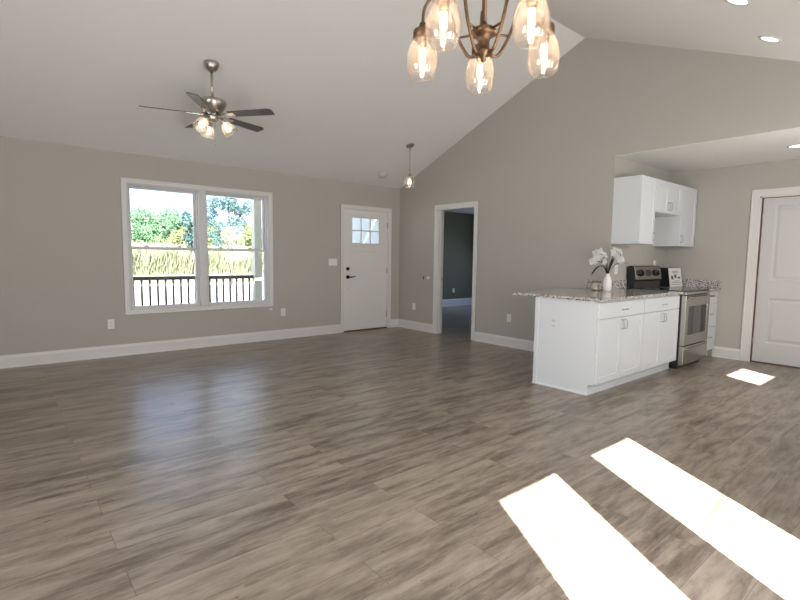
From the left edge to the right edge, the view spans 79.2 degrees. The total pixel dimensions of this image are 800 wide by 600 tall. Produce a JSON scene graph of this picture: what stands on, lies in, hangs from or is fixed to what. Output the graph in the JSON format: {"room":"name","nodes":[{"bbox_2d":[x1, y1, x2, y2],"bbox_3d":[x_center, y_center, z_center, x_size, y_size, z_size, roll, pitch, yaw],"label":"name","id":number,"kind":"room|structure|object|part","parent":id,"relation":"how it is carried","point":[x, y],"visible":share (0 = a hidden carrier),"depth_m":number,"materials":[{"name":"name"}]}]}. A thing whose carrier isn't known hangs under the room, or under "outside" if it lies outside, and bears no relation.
{"room":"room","nodes":[
{"label":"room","id":0,"kind":"room"},
{"bbox_2d":[0,136,399,355],"bbox_3d":[-2.977,-0.611,6.377,7.600,2.545,0.150,-3,7,-40],"label":"wall","id":1,"kind":"structure","parent":0,"point":[62,272],"depth_m":5.81,"materials":[{"name":"beige paint"}]},
{"bbox_2d":[107,319,114,328],"bbox_3d":[-3.528,0.294,5.899,0.072,0.116,0.009,-3,7,-40],"label":"wall outlet","id":2,"kind":"object","parent":1,"relation":"attached to","point":[110,321],"visible":1,"depth_m":5.90,"materials":[{"name":"white plastic"}]},
{"bbox_2d":[0,324,340,368],"bbox_3d":[-3.421,0.621,6.013,6.339,0.142,0.022,-3,7,-40],"label":"baseboard","id":3,"kind":"structure","parent":1,"relation":"attached to","point":[58,356],"depth_m":6.21,"materials":[{"name":"white paint"}]},
{"bbox_2d":[120,177,273,314],"bbox_3d":[-2.686,-0.700,6.598,1.965,1.677,0.163,-3,7,-40],"label":"window","id":4,"kind":"structure","parent":1,"relation":"in","point":[199,192],"depth_m":6.52,"materials":[{"name":"white paint"}]},
{"bbox_3d":[-3.080,-1.044,6.280,0.811,0.781,0.030,-3,7,-40],"label":"sash","id":5,"kind":"part","parent":4,"relation":"part of","materials":[{"name":"glass"}]},
{"bbox_3d":[-3.068,-0.303,6.318,0.811,0.774,0.030,-3,7,-40],"label":"sash","id":6,"kind":"part","parent":4,"relation":"part of","materials":[{"name":"clear glass"}]},
{"bbox_3d":[-2.347,-1.088,6.892,0.858,0.781,0.030,-3,7,-40],"label":"sash","id":7,"kind":"part","parent":4,"relation":"part of","materials":[{"name":"glass"}]},
{"bbox_3d":[-2.334,-0.347,6.930,0.858,0.774,0.030,-3,7,-40],"label":"sash","id":8,"kind":"part","parent":4,"relation":"part of","materials":[{"name":"clear glass"}]},
{"bbox_2d":[281,308,284,315],"bbox_3d":[-1.780,0.184,7.358,0.072,0.116,0.009,-3,7,-40],"label":"wall outlet","id":9,"kind":"object","parent":1,"relation":"attached to","point":[282,309],"visible":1,"depth_m":7.35,"materials":[{"name":"white plastic"}]},
{"bbox_2d":[329,259,336,265],"bbox_3d":[-1.090,-0.616,7.857,0.164,0.116,0.010,-3,7,-40],"label":"light switch","id":10,"kind":"object","parent":1,"relation":"attached to","point":[332,262],"visible":1,"depth_m":7.86,"materials":[{"name":"white plastic"}]},
{"bbox_2d":[344,209,387,330],"bbox_3d":[-0.573,-0.508,8.312,0.926,2.023,0.107,-3,7,-40],"label":"door","id":11,"kind":"structure","parent":1,"relation":"in","point":[365,264],"depth_m":8.31,"materials":[{"name":"paint"}]},
{"bbox_3d":[-0.587,-0.847,8.273,0.595,0.055,0.010,-3,7,-40],"label":"shelf moulding","id":12,"kind":"part","parent":11,"relation":"part of","materials":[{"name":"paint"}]},
{"bbox_2d":[340,204,391,332],"bbox_3d":[-0.619,-0.539,8.354,1.064,2.117,0.168,-3,7,-40],"label":"trim","id":13,"kind":"structure","parent":1,"relation":"attached to","point":[388,211],"depth_m":8.21,"materials":[{"name":"white paint"}]},
{"bbox_2d":[389,319,397,327],"bbox_3d":[-0.108,0.421,8.777,0.222,0.142,0.022,-3,7,-40],"label":"baseboard","id":14,"kind":"structure","parent":1,"relation":"attached to","point":[394,322],"depth_m":8.77,"materials":[{"name":"white paint"}]},
{"bbox_2d":[0,305,799,599],"bbox_3d":[0.365,0.797,6.068,12.500,0.120,9.362,-3,7,-40],"label":"floor","id":15,"kind":"structure","parent":0,"point":[393,463],"depth_m":2.79,"materials":[{"name":"grey wood"}]},
{"bbox_2d":[532,297,644,395],"bbox_3d":[2.143,0.400,5.112,1.458,0.884,0.713,-3,7,-40],"label":"base cabinet","id":16,"kind":"object","parent":15,"relation":"on","point":[596,346],"visible":1,"depth_m":4.66,"materials":[{"name":"white paint"}]},
{"bbox_2d":[548,316,559,329],"bbox_3d":[1.506,0.225,4.736,0.010,0.133,0.130,-3,7,-40],"label":"wall outlet","id":17,"kind":"object","parent":16,"relation":"attached to","point":[553,321],"visible":1,"depth_m":4.73,"materials":[{"name":"white paint"}]},
{"bbox_3d":[1.547,0.860,4.730,0.012,0.020,0.600,-3,7,-40],"label":"shoe moulding","id":18,"kind":"part","parent":16,"relation":"part of","materials":[{"name":"white paint"}]},
{"bbox_3d":[1.583,0.431,4.675,0.012,0.884,0.645,-3,7,-40],"label":"panel","id":19,"kind":"part","parent":16,"relation":"part of","materials":[{"name":"white paint"}]},
{"bbox_2d":[513,288,683,301],"bbox_3d":[2.214,-0.075,5.297,1.892,0.030,0.960,-3,7,-40],"label":"countertop","id":20,"kind":"structure","parent":16,"relation":"on","point":[582,294],"depth_m":4.97,"materials":[{"name":"stone"}]},
{"bbox_2d":[591,281,601,290],"bbox_3d":[2.246,-0.163,5.525,0.106,0.106,0.106,-3,7,-40],"label":"candle","id":21,"kind":"object","parent":20,"relation":"on","point":[596,285],"visible":1,"depth_m":5.48,"materials":[{"name":"beige wax"}]},
{"bbox_2d":[603,274,611,290],"bbox_3d":[2.310,-0.195,5.384,0.093,0.196,0.093,-3,7,-40],"label":"vase","id":22,"kind":"object","parent":20,"relation":"on","point":[607,282],"visible":0.97,"depth_m":5.35,"materials":[{"name":"white ceramic"}]},
{"bbox_2d":[588,247,627,273],"bbox_3d":[2.316,-0.395,5.366,0.452,0.389,0.112,1,5,0],"label":"orchid","id":23,"kind":"object","parent":22,"relation":"in","point":[598,256],"visible":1,"depth_m":5.35,"materials":[{"name":"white plant"}]},
{"bbox_3d":[1.978,0.473,4.575,0.456,0.602,0.019,-3,7,-40],"label":"door","id":24,"kind":"part","parent":16,"relation":"part of","materials":[{"name":"white paint"}]},
{"bbox_3d":[2.159,0.083,4.689,0.916,0.146,0.019,-3,7,-40],"label":"drawer","id":25,"kind":"part","parent":16,"relation":"part of","materials":[{"name":"white paint"}]},
{"bbox_3d":[2.330,0.452,4.870,0.456,0.602,0.019,-3,7,-40],"label":"door","id":26,"kind":"part","parent":16,"relation":"part of","materials":[{"name":"white paint"}]},
{"bbox_2d":[633,295,679,379],"bbox_3d":[2.672,0.370,5.534,0.913,0.884,0.683,-3,7,-40],"label":"base cabinet","id":27,"kind":"object","parent":15,"relation":"on","point":[661,313],"visible":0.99,"depth_m":5.28,"materials":[{"name":"white paint"}]},
{"bbox_3d":[2.686,0.431,5.167,0.452,0.602,0.019,-3,7,-40],"label":"door","id":28,"kind":"part","parent":27,"relation":"part of","materials":[{"name":"white paint"}]},
{"bbox_3d":[2.866,0.041,5.279,0.907,0.146,0.019,-3,7,-40],"label":"drawer","id":29,"kind":"part","parent":27,"relation":"part of","materials":[{"name":"white paint"}]},
{"bbox_3d":[3.035,0.409,5.458,0.452,0.602,0.019,-3,7,-40],"label":"door","id":30,"kind":"part","parent":27,"relation":"part of","materials":[{"name":"white paint"}]},
{"bbox_2d":[627,266,714,368],"bbox_3d":[3.361,0.178,6.023,0.766,1.198,0.751,-3,7,-40],"label":"range","id":31,"kind":"object","parent":15,"relation":"on","point":[694,304],"visible":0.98,"depth_m":5.82,"materials":[{"name":"silver metal"}]},
{"bbox_3d":[3.186,-0.345,6.195,0.738,0.163,0.036,-3,7,-40],"label":"control panel","id":32,"kind":"part","parent":31,"relation":"part of","materials":[{"name":"silver metal"}]},
{"bbox_2d":[631,286,708,292],"bbox_3d":[3.347,-0.135,6.017,0.766,0.022,0.645,-3,7,-40],"label":"cooktop","id":33,"kind":"object","parent":31,"relation":"in","point":[686,290],"depth_m":5.92,"materials":[{"name":"black glass"}]},
{"bbox_3d":[3.541,0.630,5.840,0.758,0.215,0.050,-3,7,-40],"label":"storage drawer","id":34,"kind":"part","parent":31,"relation":"part of","materials":[{"name":"silver metal"}]},
{"bbox_3d":[3.546,0.223,5.804,0.758,0.583,0.050,-3,7,-40],"label":"oven door","id":35,"kind":"part","parent":31,"relation":"part of","materials":[{"name":"silver metal"}]},
{"bbox_3d":[3.550,-0.090,5.777,0.762,0.030,0.050,-3,7,-40],"label":"trim","id":36,"kind":"part","parent":31,"relation":"part of","materials":[{"name":"silver metal"}]},
{"bbox_3d":[3.585,-0.036,5.739,0.746,0.027,0.062,-3,7,-40],"label":"handle","id":37,"kind":"part","parent":31,"relation":"part of","materials":[{"name":"silver metal"}]},
{"bbox_2d":[706,291,717,355],"bbox_3d":[3.811,0.302,6.482,0.483,0.884,0.678,-3,7,-40],"label":"base cabinet","id":38,"kind":"object","parent":15,"relation":"on","point":[713,300],"visible":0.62,"depth_m":6.31,"materials":[{"name":"white paint"}]},
{"bbox_2d":[680,286,720,290],"bbox_3d":[3.811,-0.155,6.445,0.491,0.030,0.676,-3,7,-40],"label":"countertop","id":39,"kind":"structure","parent":38,"relation":"on","point":[711,289],"depth_m":6.31,"materials":[{"name":"stone"}]},
{"bbox_2d":[660,268,681,286],"bbox_3d":[3.708,-0.314,6.605,0.300,0.255,0.160,-2,6,-32],"label":"printed box","id":40,"kind":"object","parent":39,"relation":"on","point":[671,277],"visible":0.98,"depth_m":6.54,"materials":[{"name":"white cardboard"}]},
{"bbox_3d":[3.989,0.502,6.269,0.459,0.300,0.019,-3,7,-40],"label":"drawer","id":41,"kind":"part","parent":38,"relation":"part of","materials":[{"name":"white paint"}]},
{"bbox_3d":[3.993,0.199,6.242,0.459,0.295,0.019,-3,7,-40],"label":"drawer","id":42,"kind":"part","parent":38,"relation":"part of","materials":[{"name":"white paint"}]},
{"bbox_3d":[3.996,-0.028,6.222,0.459,0.146,0.019,-3,7,-40],"label":"drawer","id":43,"kind":"part","parent":38,"relation":"part of","materials":[{"name":"white paint"}]},
{"bbox_2d":[0,0,799,188],"bbox_3d":[-0.737,-2.333,3.451,7.750,1.709,7.252,-3,7,-40],"label":"ceiling","id":44,"kind":"structure","parent":0,"point":[345,84],"depth_m":5.07,"materials":[{"name":"paint"}]},
{"bbox_2d":[139,60,274,145],"bbox_3d":[-1.926,-1.975,4.903,1.279,0.818,1.236,-3,7,-40],"label":"ceiling fan","id":45,"kind":"object","parent":44,"relation":"hanging from","point":[213,107],"visible":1,"depth_m":4.82,"materials":[{"name":"silver metal"}]},
{"bbox_3d":[-2.283,-1.860,4.717,0.475,0.031,0.118,-2,6,-25],"label":"blade","id":46,"kind":"part","parent":45,"relation":"part of","materials":[{"name":"grey wood"}]},
{"bbox_3d":[-2.181,-1.901,5.194,0.123,0.031,0.474,-3,7,-40],"label":"blade","id":47,"kind":"part","parent":45,"relation":"part of","materials":[{"name":"grey wood"}]},
{"bbox_3d":[-1.857,-1.832,4.464,0.118,0.031,0.475,0,5,-7],"label":"blade","id":48,"kind":"part","parent":45,"relation":"part of","materials":[{"name":"grey wood"}]},
{"bbox_3d":[-1.943,-1.740,4.757,0.074,0.089,0.063,-3,7,-40],"label":"bulb","id":49,"kind":"part","parent":45,"relation":"part of","materials":[{"name":"beige glass"}]},
{"bbox_3d":[-1.924,-1.796,4.812,0.057,0.065,0.105,3,5,20],"label":"light arm","id":50,"kind":"part","parent":45,"relation":"part of","materials":[{"name":"silver metal"}]},
{"bbox_3d":[-1.987,-1.762,5.001,0.062,0.089,0.080,-3,7,-40],"label":"bulb","id":51,"kind":"part","parent":45,"relation":"part of","materials":[{"name":"beige glass"}]},
{"bbox_3d":[-1.815,-1.803,4.903,0.105,0.065,0.057,0,5,-10],"label":"light arm","id":52,"kind":"part","parent":45,"relation":"part of","materials":[{"name":"silver metal"}]},
{"bbox_3d":[-1.754,-1.752,4.915,0.074,0.089,0.063,-3,7,-40],"label":"bulb","id":53,"kind":"part","parent":45,"relation":"part of","materials":[{"name":"beige glass"}]},
{"bbox_3d":[-1.679,-1.899,5.244,0.118,0.031,0.475,4,6,29],"label":"blade","id":54,"kind":"part","parent":45,"relation":"part of","materials":[{"name":"grey wood"}]},
{"bbox_3d":[-1.484,-1.856,4.790,0.475,0.031,0.118,2,5,11],"label":"blade","id":55,"kind":"part","parent":45,"relation":"part of","materials":[{"name":"grey wood"}]},
{"bbox_2d":[379,173,386,177],"bbox_3d":[-0.280,-2.056,7.988,0.136,0.077,0.129,-3,6,-34],"label":"smoke detector","id":56,"kind":"object","parent":44,"relation":"attached to","point":[382,175],"visible":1,"depth_m":7.95,"materials":[{"name":"beige plastic"}]},
{"bbox_2d":[406,143,413,183],"bbox_3d":[0.149,-2.026,7.318,0.168,0.670,0.167,-3,7,-40],"label":"pendant light","id":57,"kind":"object","parent":44,"relation":"hanging from","point":[410,145],"visible":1,"depth_m":7.31,"materials":[{"name":"silver metal"}]},
{"bbox_2d":[413,0,554,76],"bbox_3d":[0.314,-1.437,1.741,0.580,1.150,0.584,-3,7,-40],"label":"chandelier","id":58,"kind":"object","parent":44,"relation":"hanging from","point":[422,34],"visible":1,"depth_m":1.81,"materials":[{"name":"brown metal"}]},
{"bbox_3d":[0.194,-1.042,1.846,0.243,0.260,0.012,3,6,24],"label":"arm","id":59,"kind":"part","parent":58,"relation":"part of","materials":[{"name":"brown metal"}]},
{"bbox_3d":[0.225,-1.029,1.696,0.012,0.260,0.243,5,7,42],"label":"arm","id":60,"kind":"part","parent":58,"relation":"part of","materials":[{"name":"brown metal"}]},
{"bbox_3d":[0.318,-1.483,1.753,0.018,0.966,0.018,-3,7,-40],"label":"stem","id":61,"kind":"part","parent":58,"relation":"part of","materials":[{"name":"brown metal"}]},
{"bbox_3d":[0.377,-1.026,1.680,0.012,0.260,0.243,-2,6,-30],"label":"arm","id":62,"kind":"part","parent":58,"relation":"part of","materials":[{"name":"brown metal"}]},
{"bbox_3d":[0.440,-1.037,1.819,0.243,0.260,0.012,0,5,-12],"label":"arm","id":63,"kind":"part","parent":58,"relation":"part of","materials":[{"name":"brown metal"}]},
{"bbox_2d":[725,0,750,5],"bbox_3d":[2.367,-2.092,3.385,0.169,0.071,0.156,-3,6,-35],"label":"recessed light","id":64,"kind":"object","parent":44,"relation":"attached to","point":[733,2],"visible":1,"depth_m":3.40,"materials":[{"name":"white paint"}]},
{"bbox_2d":[758,36,781,42],"bbox_3d":[3.040,-2.143,3.972,0.169,0.071,0.156,-3,6,-35],"label":"recessed light","id":65,"kind":"object","parent":44,"relation":"attached to","point":[770,39],"visible":1,"depth_m":3.97,"materials":[{"name":"white paint"}]},
{"bbox_2d":[442,211,473,299],"bbox_3d":[2.300,-0.861,9.684,4.750,2.600,6.074,-3,7,-40],"label":"wall","id":66,"kind":"structure","parent":0,"point":[458,227],"depth_m":12.79,"materials":[{"name":"paint"}]},
{"bbox_2d":[442,298,471,306],"bbox_3d":[0.428,0.124,11.975,4.480,0.190,0.022,-3,7,-40],"label":"baseboard","id":67,"kind":"structure","parent":66,"relation":"attached to","point":[460,301],"depth_m":12.87,"materials":[{"name":"white paint"}]},
{"bbox_2d":[352,38,799,340],"bbox_3d":[1.588,-1.315,6.887,0.120,3.977,9.062,-3,7,-40],"label":"wall","id":68,"kind":"structure","parent":0,"point":[541,169],"depth_m":6.15,"materials":[{"name":"beige paint"}]},
{"bbox_2d":[398,319,431,332],"bbox_3d":[0.256,0.451,8.500,0.022,0.142,0.917,-3,7,-40],"label":"baseboard","id":69,"kind":"structure","parent":68,"relation":"attached to","point":[425,327],"depth_m":8.48,"materials":[{"name":"white paint"}]},
{"bbox_2d":[432,201,478,339],"bbox_3d":[0.913,-0.470,7.748,0.144,2.125,0.935,-3,7,-40],"label":"trim","id":70,"kind":"structure","parent":68,"relation":"attached to","point":[439,209],"depth_m":7.97,"materials":[{"name":"white paint"}]},
{"bbox_2d":[474,332,533,351],"bbox_3d":[1.814,0.634,6.645,0.022,0.142,2.072,-3,7,-40],"label":"baseboard","id":71,"kind":"structure","parent":68,"relation":"attached to","point":[528,345],"depth_m":6.99,"materials":[{"name":"white paint"}]},
{"bbox_2d":[507,314,510,321],"bbox_3d":[1.561,0.260,6.932,0.009,0.116,0.072,-3,7,-40],"label":"wall outlet","id":72,"kind":"object","parent":68,"relation":"attached to","point":[508,315],"visible":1,"depth_m":6.93,"materials":[{"name":"white plastic"}]},
{"bbox_2d":[586,280,602,288],"bbox_3d":[2.400,-0.191,5.885,0.020,0.102,0.280,-3,7,-40],"label":"backsplash","id":73,"kind":"structure","parent":68,"relation":"attached to","point":[588,282],"depth_m":5.94,"materials":[{"name":"stone"}]},
{"bbox_2d":[445,127,799,213],"bbox_3d":[3.313,-1.966,8.273,4.600,0.176,9.062,-3,7,-40],"label":"ceiling","id":74,"kind":"structure","parent":0,"point":[771,146],"depth_m":5.47,"materials":[{"name":"paint"}]},
{"bbox_2d":[787,144,799,147],"bbox_3d":[4.148,-1.607,5.050,0.170,0.006,0.170,-3,7,-40],"label":"recessed light","id":75,"kind":"object","parent":74,"relation":"in","point":[796,145],"visible":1,"depth_m":5.06,"materials":[{"name":"white paint"}]},
{"bbox_2d":[614,158,672,287],"bbox_3d":[3.152,-0.497,6.379,1.554,2.476,0.120,-3,7,-40],"label":"wall","id":76,"kind":"structure","parent":0,"point":[634,255],"depth_m":6.20,"materials":[{"name":"beige paint"}]},
{"bbox_2d":[614,265,617,273],"bbox_3d":[2.623,-0.370,5.863,0.072,0.116,0.009,-3,7,-40],"label":"wall outlet","id":77,"kind":"object","parent":76,"relation":"attached to","point":[616,266],"visible":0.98,"depth_m":5.86,"materials":[{"name":"white plastic"}]},
{"bbox_2d":[611,280,626,288],"bbox_3d":[2.664,-0.190,5.907,0.411,0.102,0.020,-3,7,-40],"label":"backsplash","id":78,"kind":"structure","parent":76,"relation":"attached to","point":[616,284],"depth_m":5.90,"materials":[{"name":"stone"}]},
{"bbox_2d":[611,175,656,244],"bbox_3d":[2.772,-1.045,5.689,0.378,0.770,0.364,-3,7,-40],"label":"upper cabinet","id":79,"kind":"object","parent":76,"relation":"attached to","point":[634,197],"visible":1,"depth_m":5.58,"materials":[{"name":"white paint"}]},
{"bbox_3d":[2.858,-1.035,5.586,0.374,0.764,0.019,-3,7,-40],"label":"door","id":80,"kind":"part","parent":79,"relation":"part of","materials":[{"name":"white paint"}]},
{"bbox_2d":[655,179,681,216],"bbox_3d":[3.212,-1.262,6.037,0.760,0.386,0.364,-3,7,-40],"label":"upper cabinet","id":81,"kind":"object","parent":76,"relation":"attached to","point":[668,194],"visible":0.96,"depth_m":5.92,"materials":[{"name":"white paint"}]},
{"bbox_3d":[3.153,-1.244,5.813,0.376,0.380,0.019,-3,7,-40],"label":"door","id":82,"kind":"part","parent":81,"relation":"part of","materials":[{"name":"white paint"}]},
{"bbox_3d":[3.445,-1.261,6.056,0.376,0.380,0.019,-3,7,-40],"label":"door","id":83,"kind":"part","parent":81,"relation":"part of","materials":[{"name":"white paint"}]},
{"bbox_2d":[653,186,696,246],"bbox_3d":[3.700,-1.101,6.463,0.513,0.770,0.364,-3,7,-40],"label":"upper cabinet","id":84,"kind":"object","parent":76,"relation":"attached to","point":[671,231],"visible":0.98,"depth_m":6.34,"materials":[{"name":"white paint"}]},
{"bbox_3d":[3.786,-1.091,6.360,0.509,0.764,0.019,-3,7,-40],"label":"door","id":85,"kind":"part","parent":84,"relation":"part of","materials":[{"name":"white paint"}]},
{"bbox_2d":[668,159,799,355],"bbox_3d":[4.762,-0.422,5.763,0.120,2.476,3.138,-3,7,-40],"label":"wall","id":86,"kind":"structure","parent":0,"point":[719,251],"depth_m":6.29,"materials":[{"name":"beige paint"}]},
{"bbox_2d":[682,279,721,287],"bbox_3d":[3.812,-0.222,6.439,0.491,0.102,0.676,-3,7,-40],"label":"backsplash","id":87,"kind":"structure","parent":86,"relation":"attached to","point":[685,282],"depth_m":6.50,"materials":[{"name":"stone"}]},
{"bbox_2d":[711,346,739,359],"bbox_3d":[4.265,0.693,6.328,0.022,0.142,0.312,-3,7,-40],"label":"baseboard","id":88,"kind":"structure","parent":86,"relation":"attached to","point":[721,352],"depth_m":6.32,"materials":[{"name":"white paint"}]},
{"bbox_2d":[739,186,799,368],"bbox_3d":[4.745,-0.263,5.780,0.138,2.156,0.994,-3,7,-40],"label":"trim","id":89,"kind":"structure","parent":86,"relation":"attached to","point":[757,201],"depth_m":6.05,"materials":[{"name":"white paint"}]},
{"bbox_2d":[752,196,799,366],"bbox_3d":[4.714,-0.217,5.759,0.103,2.030,0.774,-3,7,-40],"label":"door","id":90,"kind":"structure","parent":86,"relation":"in","point":[776,338],"depth_m":5.90,"materials":[{"name":"white paint"}]},
{"bbox_3d":[-4.439,0.738,6.663,9.599,0.170,1.940,-3,7,-40],"label":"porch slab","id":91,"kind":"object","parent":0,"visible":0},
{"bbox_2d":[133,275,252,305],"bbox_3d":[-4.460,0.090,7.459,4.545,0.980,0.090,-3,7,-40],"label":"porch railing","id":92,"kind":"object","parent":91,"relation":"on","point":[216,277],"visible":0.38,"depth_m":8.15,"materials":[{"name":"black metal"}]},
{"bbox_3d":[-4.436,-0.324,7.439,4.495,0.060,0.090,-3,7,-40],"label":"rail","id":93,"kind":"part","parent":92,"relation":"part of","materials":[{"name":"black metal"}]},
{"bbox_2d":[251,200,261,299],"bbox_3d":[-2.638,-0.851,8.898,0.170,2.650,0.170,-3,7,-40],"label":"porch post","id":94,"kind":"object","parent":91,"relation":"on","point":[256,225],"visible":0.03,"depth_m":8.84,"materials":[{"name":"white wood"}]},
{"label":"outside","id":95,"kind":"structure","parent":0,"visible":0},
{"bbox_2d":[133,274,263,283],"bbox_3d":[-64.864,-6.508,86.059,280.000,0.150,197.900,-3,7,-40],"label":"ground","id":96,"kind":"structure","parent":95,"point":[212,280],"depth_m":35.22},
{"bbox_2d":[130,206,175,243],"bbox_3d":[-41.297,-10.359,77.959,9.921,9.578,10.103,-3,7,-40],"label":"tree","id":97,"kind":"object","parent":96,"relation":"on","point":[145,227],"visible":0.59,"depth_m":75.78,"materials":[{"name":"green plant"}]},
{"bbox_2d":[142,237,172,244],"bbox_3d":[-30.515,-5.992,61.222,4.785,4.083,4.898,-3,7,-40],"label":"bush","id":98,"kind":"object","parent":96,"relation":"on","point":[161,240],"visible":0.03,"depth_m":60.70,"materials":[{"name":"yellow plant"}]},
{"bbox_2d":[167,230,175,241],"bbox_3d":[-31.238,-7.269,68.196,4.650,5.387,4.697,-2,6,-27],"label":"bush","id":99,"kind":"object","parent":96,"relation":"on","point":[170,237],"visible":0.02,"depth_m":67.20,"materials":[{"name":"yellow plant"}]},
{"bbox_2d":[155,208,188,230],"bbox_3d":[-43.084,-12.017,90.515,9.706,10.636,9.806,-3,7,-40],"label":"tree","id":100,"kind":"object","parent":96,"relation":"on","point":[175,219],"visible":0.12,"depth_m":88.27,"materials":[{"name":"green plant"}]},
{"bbox_2d":[171,226,191,244],"bbox_3d":[-27.137,-6.930,62.590,4.938,5.798,4.863,-3,7,-40],"label":"bush","id":101,"kind":"object","parent":96,"relation":"on","point":[177,236],"visible":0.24,"depth_m":60.94,"materials":[{"name":"yellow plant"}]},
{"bbox_2d":[180,210,193,273],"bbox_3d":[-19.262,-5.303,44.591,1.997,5.907,1.776,-3,7,-40],"label":"tree","id":102,"kind":"object","parent":96,"relation":"on","point":[188,237],"visible":0.74,"depth_m":44.13,"materials":[{"name":"blue plant"}]},
{"bbox_2d":[131,242,263,274],"bbox_3d":[-19.830,-4.454,51.329,24.077,3.000,12.165,-3,7,-40],"label":"grass","id":103,"kind":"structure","parent":96,"relation":"on","point":[145,262],"depth_m":44.39,"materials":[{"name":"yellow plant"}]},
{"bbox_2d":[207,221,236,246],"bbox_3d":[-23.165,-7.024,61.893,4.652,6.210,4.815,2,5,17],"label":"bush","id":104,"kind":"object","parent":96,"relation":"on","point":[226,231],"visible":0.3,"depth_m":60.94,"materials":[{"name":"yellow plant"}]},
{"bbox_2d":[233,223,251,247],"bbox_3d":[-20.807,-7.311,65.224,4.648,6.259,4.841,-2,6,-32],"label":"bush","id":105,"kind":"object","parent":96,"relation":"on","point":[244,237],"visible":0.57,"depth_m":63.41,"materials":[{"name":"yellow plant"}]},
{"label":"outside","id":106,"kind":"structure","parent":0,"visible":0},
{"bbox_2d":[135,281,263,305],"bbox_3d":[-9.981,-0.142,20.743,120.000,0.014,21.000,-3,7,-40],"label":"driveway","id":107,"kind":"structure","parent":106,"point":[153,285],"depth_m":22.84,"materials":[{"name":"white concrete"}]},
{"bbox_2d":[207,196,250,284],"bbox_3d":[-10.058,-3.562,28.800,3.214,5.441,1.948,-3,7,-40],"label":"tree","id":108,"kind":"object","parent":107,"relation":"on","point":[241,209],"visible":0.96,"depth_m":28.32,"materials":[{"name":"blue plant"}]}
]}

